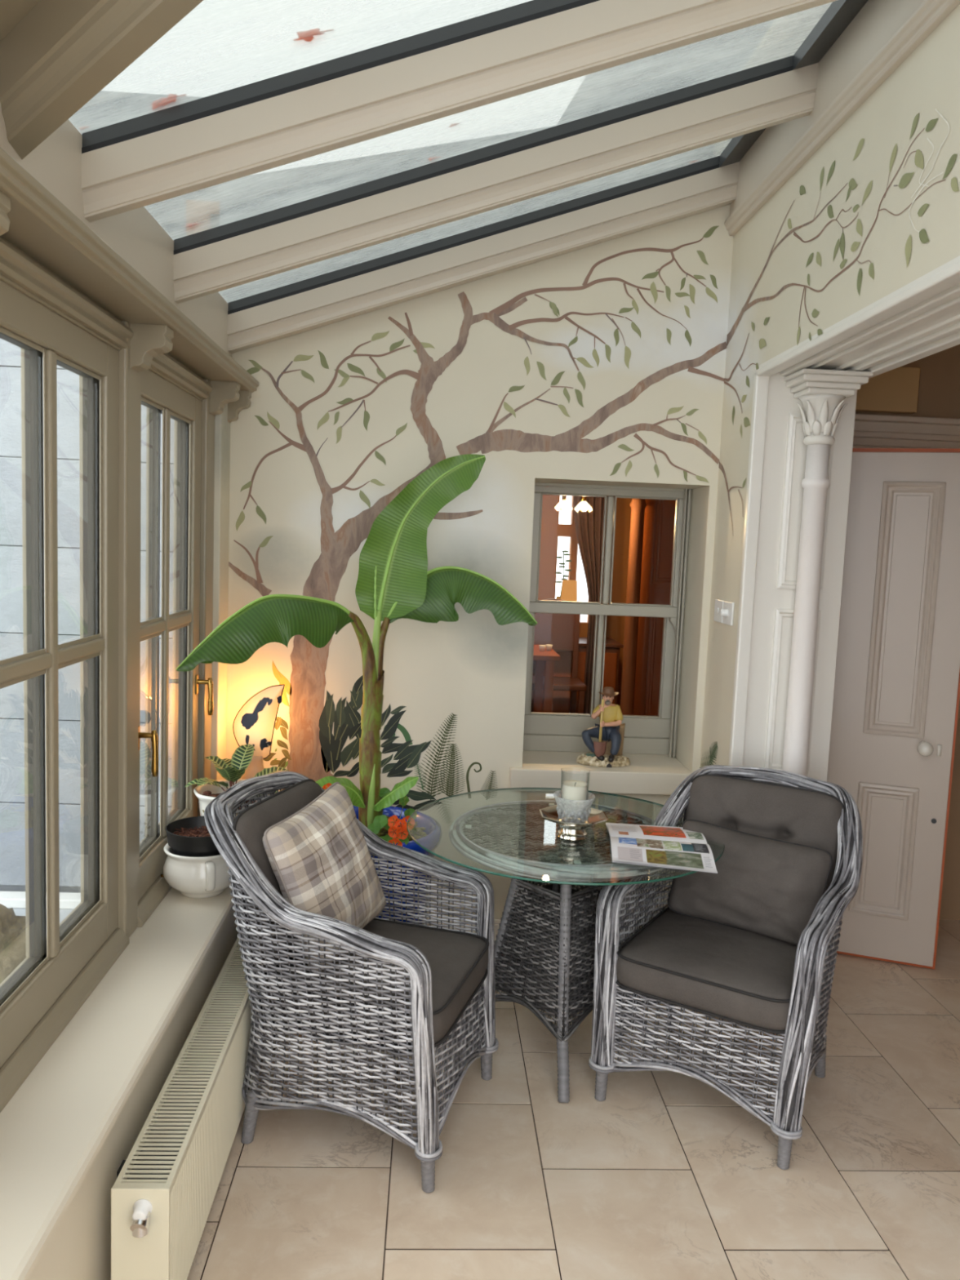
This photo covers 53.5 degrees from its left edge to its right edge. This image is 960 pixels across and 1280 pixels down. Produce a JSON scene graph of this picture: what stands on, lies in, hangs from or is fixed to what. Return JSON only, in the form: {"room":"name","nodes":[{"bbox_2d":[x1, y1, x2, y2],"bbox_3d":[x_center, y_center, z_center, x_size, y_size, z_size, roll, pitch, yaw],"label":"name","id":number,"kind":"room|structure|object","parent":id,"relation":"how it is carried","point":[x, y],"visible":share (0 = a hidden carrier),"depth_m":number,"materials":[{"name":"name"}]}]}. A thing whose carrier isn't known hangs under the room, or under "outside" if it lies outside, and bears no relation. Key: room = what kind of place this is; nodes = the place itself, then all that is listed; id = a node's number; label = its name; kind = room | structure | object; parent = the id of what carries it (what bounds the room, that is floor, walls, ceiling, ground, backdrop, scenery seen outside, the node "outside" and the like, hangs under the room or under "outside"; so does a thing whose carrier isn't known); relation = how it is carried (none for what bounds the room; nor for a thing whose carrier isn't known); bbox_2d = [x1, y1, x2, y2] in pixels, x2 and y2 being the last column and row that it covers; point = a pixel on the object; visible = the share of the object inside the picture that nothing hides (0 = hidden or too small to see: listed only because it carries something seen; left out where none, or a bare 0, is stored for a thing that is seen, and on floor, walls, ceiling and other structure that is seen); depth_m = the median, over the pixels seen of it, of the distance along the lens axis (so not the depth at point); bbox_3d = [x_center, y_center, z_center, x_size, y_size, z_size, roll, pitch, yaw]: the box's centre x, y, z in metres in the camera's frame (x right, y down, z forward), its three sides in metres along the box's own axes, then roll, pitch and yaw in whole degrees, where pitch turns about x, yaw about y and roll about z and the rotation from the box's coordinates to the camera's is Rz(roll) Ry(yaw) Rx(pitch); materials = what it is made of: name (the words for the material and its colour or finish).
{"room":"sunroom","nodes":[
{"label":"sunroom","id":0,"kind":"room"},
{"bbox_2d":[0,337,173,893],"bbox_3d":[-3.669,-0.648,4.337,5.070,3.633,0.304,2,6,-3],"label":"wall","id":1,"kind":"structure","parent":0,"point":[12,828],"depth_m":4.33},
{"bbox_2d":[0,891,80,909],"bbox_3d":[-3.740,1.145,4.319,5.050,0.045,0.100,2,6,-3],"label":"trim","id":2,"kind":"structure","parent":1,"relation":"attached to","point":[68,900],"depth_m":4.36,"materials":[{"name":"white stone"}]},
{"bbox_2d":[28,909,238,1279],"bbox_3d":[-0.882,0.238,1.583,0.315,2.440,4.380,2,6,-3],"label":"wall","id":3,"kind":"structure","parent":0,"point":[79,1248],"depth_m":2.00,"materials":[{"name":"paint"}]},
{"bbox_2d":[0,235,230,1112],"bbox_3d":[-0.996,0.015,2.460,0.153,1.701,2.580,2,6,-3],"label":"window","id":4,"kind":"structure","parent":3,"relation":"in","point":[18,269],"depth_m":2.63,"materials":[{"name":"beige paint"}]},
{"bbox_2d":[0,279,118,1067],"bbox_3d":[-0.993,0.062,2.154,0.070,1.572,0.852,2,6,-3],"label":"window","id":5,"kind":"structure","parent":4,"relation":"attached to","point":[56,953],"depth_m":2.20,"materials":[{"name":"beige paint"}]},
{"bbox_2d":[137,368,213,902],"bbox_3d":[-1.006,-0.032,3.079,0.132,1.572,0.780,2,6,-3],"label":"window","id":6,"kind":"structure","parent":4,"relation":"attached to","point":[159,396],"depth_m":3.10,"materials":[{"name":"beige paint"}]},
{"bbox_2d":[0,886,234,1279],"bbox_3d":[-0.851,0.975,1.660,0.267,0.038,4.380,2,6,-3],"label":"window sill","id":7,"kind":"structure","parent":3,"relation":"attached to","point":[55,1125],"depth_m":2.01,"materials":[{"name":"paint"}]},
{"bbox_2d":[162,842,231,897],"bbox_3d":[-0.894,0.736,3.072,0.246,0.152,0.246,4,6,16],"label":"pot","id":8,"kind":"object","parent":7,"relation":"on","point":[206,877],"visible":0.72,"depth_m":2.96,"materials":[{"name":"white ceramic"}]},
{"bbox_2d":[164,816,220,857],"bbox_3d":[-0.892,0.690,3.068,0.232,0.185,0.232,2,6,-3],"label":"plant pot","id":9,"kind":"object","parent":8,"relation":"in","point":[190,837],"visible":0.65,"depth_m":2.98,"materials":[{"name":"black plastic"}]},
{"bbox_2d":[193,778,269,817],"bbox_3d":[-0.899,0.654,3.466,0.281,0.235,0.281,2,6,-3],"label":"planter","id":10,"kind":"object","parent":7,"relation":"on","point":[203,801],"visible":0.07,"depth_m":3.46,"materials":[{"name":"ceramic"}]},
{"bbox_2d":[185,744,288,809],"bbox_3d":[-0.872,0.512,3.435,0.337,0.217,0.282,3,6,10],"label":"plant","id":11,"kind":"object","parent":10,"relation":"in","point":[232,770],"visible":0.64,"depth_m":3.47,"materials":[{"name":"green plant"}]},
{"bbox_2d":[232,684,284,779],"bbox_3d":[-0.854,0.460,3.628,0.155,0.593,0.150,7,8,42],"label":"table lamp","id":12,"kind":"object","parent":7,"relation":"on","point":[254,724],"visible":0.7,"depth_m":3.58,"materials":[{"name":"glass"}]},
{"bbox_2d":[0,102,258,422],"bbox_3d":[-0.846,-0.824,1.475,0.203,0.434,4.379,2,6,-3],"label":"trim","id":13,"kind":"structure","parent":3,"relation":"attached to","point":[122,262],"depth_m":2.23,"materials":[{"name":"beige paint"}]},
{"bbox_2d":[0,0,868,353],"bbox_3d":[-0.090,-1.258,1.477,2.357,0.863,4.400,2,6,-3],"label":"ceiling","id":14,"kind":"structure","parent":0,"point":[307,165],"depth_m":2.56,"materials":[{"name":"beige paint"}]},
{"bbox_2d":[226,204,733,921],"bbox_3d":[-0.083,-0.308,3.960,2.114,3.114,0.380,2,6,-3],"label":"wall","id":15,"kind":"structure","parent":0,"point":[473,668],"depth_m":3.73,"materials":[{"name":"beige paint"}]},
{"bbox_2d":[263,661,718,810],"bbox_3d":[0.024,0.419,3.732,1.772,0.601,0.232,2,6,-3],"label":"mural","id":16,"kind":"object","parent":15,"relation":"attached to","point":[345,719],"visible":0.91,"depth_m":3.83,"materials":[{"name":"paint"}]},
{"bbox_2d":[426,917,641,948],"bbox_3d":[-0.084,1.203,3.914,1.917,0.118,0.018,2,6,-3],"label":"baseboard","id":17,"kind":"structure","parent":15,"relation":"attached to","point":[496,922],"depth_m":3.91,"materials":[{"name":"white paint"}]},
{"bbox_2d":[228,108,959,789],"bbox_3d":[0.020,-0.417,2.926,1.932,2.274,1.676,2,6,-3],"label":"mural","id":18,"kind":"object","parent":15,"relation":"attached to","point":[308,662],"visible":1,"depth_m":3.72,"materials":[{"name":"paint"}]},
{"bbox_2d":[509,750,692,795],"bbox_3d":[0.509,0.556,4.059,0.798,0.092,0.415,2,6,-3],"label":"windowsill","id":19,"kind":"structure","parent":15,"relation":"attached to","point":[646,774],"depth_m":3.86,"materials":[{"name":"paint"}]},
{"bbox_2d":[576,686,630,767],"bbox_3d":[0.523,0.357,3.971,0.225,0.323,0.162,2,6,-3],"label":"figurine","id":20,"kind":"object","parent":19,"relation":"on","point":[607,752],"visible":1,"depth_m":3.94,"materials":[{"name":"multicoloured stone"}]},
{"bbox_2d":[523,482,691,758],"bbox_3d":[0.528,-0.083,4.132,0.698,1.165,0.140,2,6,-3],"label":"window","id":21,"kind":"structure","parent":15,"relation":"in","point":[543,731],"depth_m":4.12,"materials":[{"name":"grey paint"}]},
{"bbox_2d":[186,920,959,1279],"bbox_3d":[1.053,1.541,1.893,4.200,0.060,5.150,2,6,-3],"label":"floor","id":22,"kind":"structure","parent":0,"point":[666,1176],"depth_m":2.52,"materials":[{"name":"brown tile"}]},
{"bbox_2d":[111,932,270,1279],"bbox_3d":[-0.737,1.180,2.690,0.155,0.358,1.668,2,6,-3],"label":"radiator","id":23,"kind":"object","parent":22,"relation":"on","point":[163,1193],"visible":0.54,"depth_m":2.12,"materials":[{"name":"beige metal"}]},
{"bbox_2d":[204,771,498,1192],"bbox_3d":[-0.372,0.900,2.749,0.762,0.932,0.680,4,6,16],"label":"rattan armchair","id":24,"kind":"object","parent":22,"relation":"on","point":[477,1033],"visible":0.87,"depth_m":2.48,"materials":[{"name":"grey wicker"}]},
{"bbox_2d":[261,918,488,1047],"bbox_3d":[-0.284,0.948,2.727,0.531,0.125,0.532,4,6,16],"label":"seat cushion","id":25,"kind":"object","parent":24,"relation":"on","point":[458,961],"visible":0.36,"depth_m":2.65,"materials":[{"name":"grey fabric"}]},
{"bbox_2d":[232,778,322,973],"bbox_3d":[-0.555,0.670,2.782,0.168,0.444,0.522,4,6,15],"label":"cushion","id":26,"kind":"object","parent":25,"relation":"on","point":[251,823],"visible":0.22,"depth_m":2.61,"materials":[{"name":"grey fabric"}]},
{"bbox_2d":[262,782,386,973],"bbox_3d":[-0.434,0.667,2.725,0.211,0.439,0.458,4,6,18],"label":"plaid pillow","id":27,"kind":"object","parent":25,"relation":"on","point":[320,859],"visible":0.75,"depth_m":2.64,"materials":[{"name":"beige fabric"}]},
{"bbox_2d":[353,805,442,924],"bbox_3d":[-0.415,0.977,3.472,0.536,0.630,0.536,2,6,-3],"label":"glazed pot","id":28,"kind":"object","parent":22,"relation":"on","point":[427,831],"visible":0.09,"depth_m":3.38,"materials":[{"name":"ceramic"}]},
{"bbox_2d":[175,453,537,836],"bbox_3d":[-0.438,0.035,3.314,1.273,1.416,0.360,-1,7,-29],"label":"banana plant","id":29,"kind":"object","parent":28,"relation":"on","point":[394,582],"visible":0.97,"depth_m":3.40,"materials":[{"name":"green plant"}]},
{"bbox_2d":[322,782,417,846],"bbox_3d":[-0.386,0.606,3.328,0.328,0.231,0.311,2,6,-3],"label":"nasturtium","id":30,"kind":"object","parent":28,"relation":"in","point":[380,821],"visible":0.47,"depth_m":3.27,"materials":[{"name":"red plant"}]},
{"bbox_2d":[406,787,724,1102],"bbox_3d":[0.258,0.984,3.142,1.020,0.748,1.020,8,8,44],"label":"glass table","id":31,"kind":"object","parent":22,"relation":"on","point":[544,945],"visible":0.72,"depth_m":3.00,"materials":[{"name":"wicker"}]},
{"bbox_2d":[539,804,608,841],"bbox_3d":[0.293,0.585,3.007,0.207,0.074,0.207,2,6,-3],"label":"dish","id":32,"kind":"object","parent":31,"relation":"on","point":[575,832],"visible":0.88,"depth_m":2.99,"materials":[{"name":"silver metal"}]},
{"bbox_2d":[553,790,595,822],"bbox_3d":[0.295,0.530,3.002,0.129,0.084,0.131,2,6,-3],"label":"crystal bowl","id":33,"kind":"object","parent":32,"relation":"on","point":[577,813],"visible":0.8,"depth_m":2.97,"materials":[{"name":"clear glass"}]},
{"bbox_2d":[560,768,590,817],"bbox_3d":[0.297,0.480,2.997,0.092,0.144,0.092,2,6,-3],"label":"glass tumbler","id":34,"kind":"object","parent":33,"relation":"in","point":[562,771],"visible":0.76,"depth_m":2.98,"materials":[{"name":"clear glass"}]},
{"bbox_2d":[561,780,586,813],"bbox_3d":[0.297,0.492,2.998,0.085,0.090,0.085,2,6,-3],"label":"candle","id":35,"kind":"object","parent":34,"relation":"in","point":[572,790],"visible":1,"depth_m":2.97,"materials":[{"name":"beige wax"}]},
{"bbox_2d":[605,822,717,873],"bbox_3d":[0.552,0.628,2.933,0.308,0.020,0.426,3,6,4],"label":"magazine","id":36,"kind":"object","parent":31,"relation":"on","point":[661,846],"visible":0.99,"depth_m":2.87,"materials":[{"name":"paper"}]},
{"bbox_2d":[618,831,628,835],"bbox_3d":[0.457,0.614,3.026,0.032,0.003,0.021,3,6,6],"label":"picture","id":37,"kind":"object","parent":36,"relation":"on","point":[620,833],"depth_m":3.03},
{"bbox_2d":[617,836,636,844],"bbox_3d":[0.454,0.618,2.933,0.054,0.007,0.086,3,6,6],"label":"picture","id":38,"kind":"object","parent":36,"relation":"on","point":[621,841],"depth_m":2.92},
{"bbox_2d":[617,846,643,862],"bbox_3d":[0.445,0.634,2.818,0.072,0.012,0.093,3,6,6],"label":"picture","id":39,"kind":"object","parent":36,"relation":"on","point":[624,854],"depth_m":2.82},
{"bbox_2d":[635,838,663,848],"bbox_3d":[0.519,0.623,2.916,0.078,0.007,0.102,3,6,6],"label":"picture","id":40,"kind":"object","parent":36,"relation":"on","point":[641,843],"depth_m":2.90},
{"bbox_2d":[645,848,667,864],"bbox_3d":[0.521,0.639,2.805,0.060,0.012,0.094,3,6,6],"label":"picture","id":41,"kind":"object","parent":36,"relation":"on","point":[653,856],"depth_m":2.81},
{"bbox_2d":[639,825,685,837],"bbox_3d":[0.587,0.617,3.068,0.138,0.008,0.123,3,6,5],"label":"picture","id":42,"kind":"object","parent":36,"relation":"on","point":[645,831],"depth_m":3.05},
{"bbox_2d":[662,840,681,850],"bbox_3d":[0.586,0.626,2.907,0.051,0.006,0.103,3,6,6],"label":"picture","id":43,"kind":"object","parent":36,"relation":"on","point":[667,845],"depth_m":2.89},
{"bbox_2d":[665,850,703,868],"bbox_3d":[0.599,0.644,2.794,0.109,0.014,0.098,3,6,9],"label":"picture","id":44,"kind":"object","parent":36,"relation":"on","point":[673,859],"depth_m":2.80},
{"bbox_2d":[680,843,693,851],"bbox_3d":[0.629,0.628,2.885,0.033,0.002,0.073,3,6,7],"label":"picture","id":45,"kind":"object","parent":36,"relation":"on","point":[684,846],"depth_m":2.88},
{"bbox_2d":[686,831,704,839],"bbox_3d":[0.683,0.622,3.028,0.045,0.003,0.071,2,6,2],"label":"picture","id":46,"kind":"object","parent":36,"relation":"on","point":[690,835],"depth_m":3.02,"materials":[{"name":"green paper"}]},
{"bbox_2d":[691,843,709,853],"bbox_3d":[0.669,0.631,2.892,0.045,0.005,0.100,3,6,7],"label":"picture","id":47,"kind":"object","parent":36,"relation":"on","point":[695,847],"depth_m":2.88},
{"bbox_2d":[588,764,862,1169],"bbox_3d":[0.796,0.923,2.978,0.680,0.932,0.762,6,7,32],"label":"rattan armchair","id":48,"kind":"object","parent":22,"relation":"on","point":[804,1042],"visible":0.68,"depth_m":2.77,"materials":[{"name":"grey wicker"}]},
{"bbox_2d":[615,906,796,1034],"bbox_3d":[0.745,0.971,2.903,0.532,0.125,0.531,6,7,32],"label":"seat cushion","id":49,"kind":"object","parent":48,"relation":"on","point":[736,975],"visible":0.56,"depth_m":2.75,"materials":[{"name":"grey fabric"}]},
{"bbox_2d":[667,819,832,946],"bbox_3d":[0.841,0.763,3.002,0.489,0.309,0.199,6,7,30],"label":"lumbar pillow","id":50,"kind":"object","parent":49,"relation":"on","point":[767,886],"visible":0.87,"depth_m":2.92,"materials":[{"name":"grey fabric"}]},
{"bbox_2d":[683,773,844,891],"bbox_3d":[0.911,0.693,3.126,0.521,0.444,0.169,6,7,31],"label":"cushion","id":51,"kind":"object","parent":49,"relation":"on","point":[799,815],"visible":0.4,"depth_m":3.08,"materials":[{"name":"grey fabric"}]},
{"bbox_2d":[782,368,873,776],"bbox_3d":[1.148,0.218,3.397,0.244,2.276,0.208,2,6,-3],"label":"column","id":52,"kind":"structure","parent":22,"relation":"on","point":[822,393],"depth_m":3.33,"materials":[{"name":"white paint"}]},
{"bbox_2d":[555,495,591,511],"bbox_3d":[0.570,-1.319,5.527,0.221,1.138,0.093,2,6,-3],"label":"pendant lamp","id":53,"kind":"object","parent":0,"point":[563,504],"visible":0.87,"depth_m":5.56,"materials":[{"name":"white glass"}]},
{"bbox_2d":[561,495,566,500],"bbox_3d":[0.493,-0.836,5.573,0.026,0.045,0.026,2,6,-3],"label":"socket","id":54,"kind":"object","parent":53,"relation":"attached to","point":[563,497],"depth_m":5.56,"materials":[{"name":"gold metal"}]},
{"bbox_2d":[582,496,586,501],"bbox_3d":[0.610,-0.832,5.579,0.026,0.045,0.026,2,6,-3],"label":"socket","id":55,"kind":"object","parent":53,"relation":"attached to","point":[584,498],"depth_m":5.57,"materials":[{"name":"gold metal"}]},
{"bbox_2d":[537,494,631,706],"bbox_3d":[0.384,-0.581,5.670,3.500,2.750,2.850,2,6,-3],"label":"wall","id":56,"kind":"structure","parent":0,"point":[551,530],"depth_m":7.02,"materials":[{"name":"beige paint"}]},
{"bbox_2d":[555,495,588,622],"bbox_3d":[0.694,-0.637,7.100,0.260,1.000,0.005,2,6,-3],"label":"window","id":57,"kind":"structure","parent":56,"relation":"in","point":[563,543],"depth_m":7.11,"materials":[{"name":"white glass"}]},
{"bbox_2d":[699,4,959,767],"bbox_3d":[1.211,-0.236,1.824,0.358,3.500,4.760,2,6,-3],"label":"wall","id":58,"kind":"structure","parent":0,"point":[928,80],"depth_m":2.75,"materials":[{"name":"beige paint"}]},
{"bbox_2d":[713,599,734,625],"bbox_3d":[0.923,-0.103,3.540,0.034,0.084,0.236,2,6,-3],"label":"light switch","id":59,"kind":"object","parent":58,"relation":"attached to","point":[723,610],"visible":1,"depth_m":3.53,"materials":[{"name":"white plastic"}]},
{"bbox_2d":[728,371,857,781],"bbox_3d":[1.107,0.202,3.465,0.370,2.293,0.031,2,6,-3],"label":"trim","id":60,"kind":"structure","parent":58,"relation":"attached to","point":[777,457],"depth_m":3.42,"materials":[{"name":"white paint"}]},
{"bbox_2d":[729,0,924,215],"bbox_3d":[1.087,-1.650,1.482,0.023,0.510,4.380,2,6,-3],"label":"trim","id":61,"kind":"structure","parent":58,"relation":"attached to","point":[877,21],"depth_m":2.72,"materials":[{"name":"beige paint"}]},
{"bbox_2d":[724,0,959,235],"bbox_3d":[1.067,-1.371,1.510,0.041,0.056,4.380,2,6,-3],"label":"trim","id":62,"kind":"structure","parent":58,"relation":"attached to","point":[930,14],"depth_m":2.60,"materials":[{"name":"beige paint"}]},
{"bbox_2d":[755,255,959,378],"bbox_3d":[1.219,-0.805,2.055,0.382,0.040,2.635,2,6,-3],"label":"trim","id":63,"kind":"structure","parent":58,"relation":"attached to","point":[920,319],"depth_m":2.69,"materials":[{"name":"white paint"}]},
{"bbox_2d":[826,448,959,968],"bbox_3d":[1.478,0.274,3.878,0.852,2.086,0.122,4,6,19],"label":"door","id":64,"kind":"structure","parent":58,"relation":"in","point":[895,703],"depth_m":3.82,"materials":[{"name":"white paint"}]},
{"bbox_2d":[855,344,959,919],"bbox_3d":[2.264,0.043,2.456,1.828,2.900,3.820,2,6,-3],"label":"wall","id":65,"kind":"structure","parent":0,"point":[939,390],"depth_m":4.18,"materials":[{"name":"brown paint"}]},
{"bbox_2d":[853,413,959,448],"bbox_3d":[1.948,-0.875,4.164,1.250,0.190,0.052,2,6,-3],"label":"trim","id":66,"kind":"structure","parent":65,"relation":"attached to","point":[870,431],"depth_m":4.15,"materials":[{"name":"paint"}]},
{"bbox_2d":[855,366,920,413],"bbox_3d":[1.603,-1.090,4.117,0.578,0.190,0.055,2,6,-3],"label":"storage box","id":67,"kind":"object","parent":66,"relation":"on","point":[895,390],"visible":0.44,"depth_m":4.10,"materials":[{"name":"brown cardboard"}]},
{"bbox_3d":[0.330,0.841,5.770,3.500,0.100,2.935,2,6,-3],"label":"floor","id":68,"kind":"structure","parent":0,"visible":0},
{"bbox_2d":[533,644,560,712],"bbox_3d":[0.064,0.414,5.731,0.735,0.735,0.600,2,6,-3],"label":"dining table","id":69,"kind":"object","parent":68,"relation":"on","point":[549,656],"visible":0.19,"depth_m":5.47,"materials":[{"name":"brown wood"}]},
{"bbox_2d":[538,644,546,651],"bbox_3d":[0.369,0.048,5.638,0.044,0.035,0.044,2,6,-3],"label":"cup","id":70,"kind":"object","parent":69,"relation":"on","point":[542,647],"visible":1,"depth_m":5.62,"materials":[{"name":"beige ceramic"}]},
{"bbox_2d":[545,644,552,650],"bbox_3d":[0.412,0.046,5.680,0.044,0.035,0.044,2,6,-3],"label":"cup","id":71,"kind":"object","parent":69,"relation":"on","point":[548,646],"visible":1,"depth_m":5.67,"materials":[{"name":"beige ceramic"}]},
{"bbox_2d":[530,598,586,713],"bbox_3d":[0.476,0.239,6.256,0.400,1.010,0.380,2,6,-3],"label":"dining chair","id":72,"kind":"object","parent":68,"relation":"on","point":[562,631],"visible":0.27,"depth_m":6.38,"materials":[{"name":"brown wood"}]},
{"bbox_2d":[530,637,623,713],"bbox_3d":[0.645,0.347,6.798,0.640,0.700,0.460,2,6,-3],"label":"base cabinet","id":73,"kind":"object","parent":68,"relation":"on","point":[561,699],"visible":0.23,"depth_m":6.57,"materials":[{"name":"brown wood"}]},
{"bbox_2d":[555,550,571,599],"bbox_3d":[0.591,-0.328,6.837,0.123,0.630,0.103,2,6,-3],"label":"plant","id":74,"kind":"object","parent":73,"relation":"on","point":[563,551],"visible":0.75,"depth_m":6.81,"materials":[{"name":"green plant"}]},
{"bbox_2d":[560,579,577,601],"bbox_3d":[0.617,-0.205,6.650,0.116,0.425,0.116,2,6,-3],"label":"table lamp","id":75,"kind":"object","parent":73,"relation":"on","point":[569,588],"visible":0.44,"depth_m":6.59,"materials":[{"name":"orange fabric"}]},
{"bbox_2d":[573,496,604,714],"bbox_3d":[0.728,-0.330,6.461,0.248,2.080,0.060,2,6,-3],"label":"curtain","id":76,"kind":"object","parent":68,"relation":"on","point":[588,525],"visible":0.48,"depth_m":6.43,"materials":[{"name":"brown fabric"}]},
{"bbox_2d":[620,498,646,715],"bbox_3d":[0.938,-0.491,5.750,0.100,2.600,0.100,2,6,-3],"label":"timber post","id":77,"kind":"object","parent":68,"relation":"on","point":[637,506],"visible":0.48,"depth_m":5.75,"materials":[{"name":"brown wood"}]},
{"bbox_2d":[633,498,675,715],"bbox_3d":[1.450,-0.484,5.876,0.945,2.600,0.079,2,6,-3],"label":"door","id":78,"kind":"structure","parent":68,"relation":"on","point":[660,514],"depth_m":5.86,"materials":[{"name":"brown wood"}]},
{"label":"outside","id":79,"kind":"structure","parent":0,"visible":0},
{"bbox_2d":[7,907,73,923],"bbox_3d":[-0.071,1.785,0.180,18.000,0.110,18.000,2,6,-3],"label":"ground","id":80,"kind":"structure","parent":79,"point":[64,913],"depth_m":4.32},
{"bbox_2d":[0,903,26,983],"bbox_3d":[-1.856,1.176,3.467,0.435,0.471,0.526,2,6,-3],"label":"rock","id":81,"kind":"object","parent":80,"relation":"on","point":[12,927],"visible":0.49,"depth_m":3.45,"materials":[{"name":"beige stone"}]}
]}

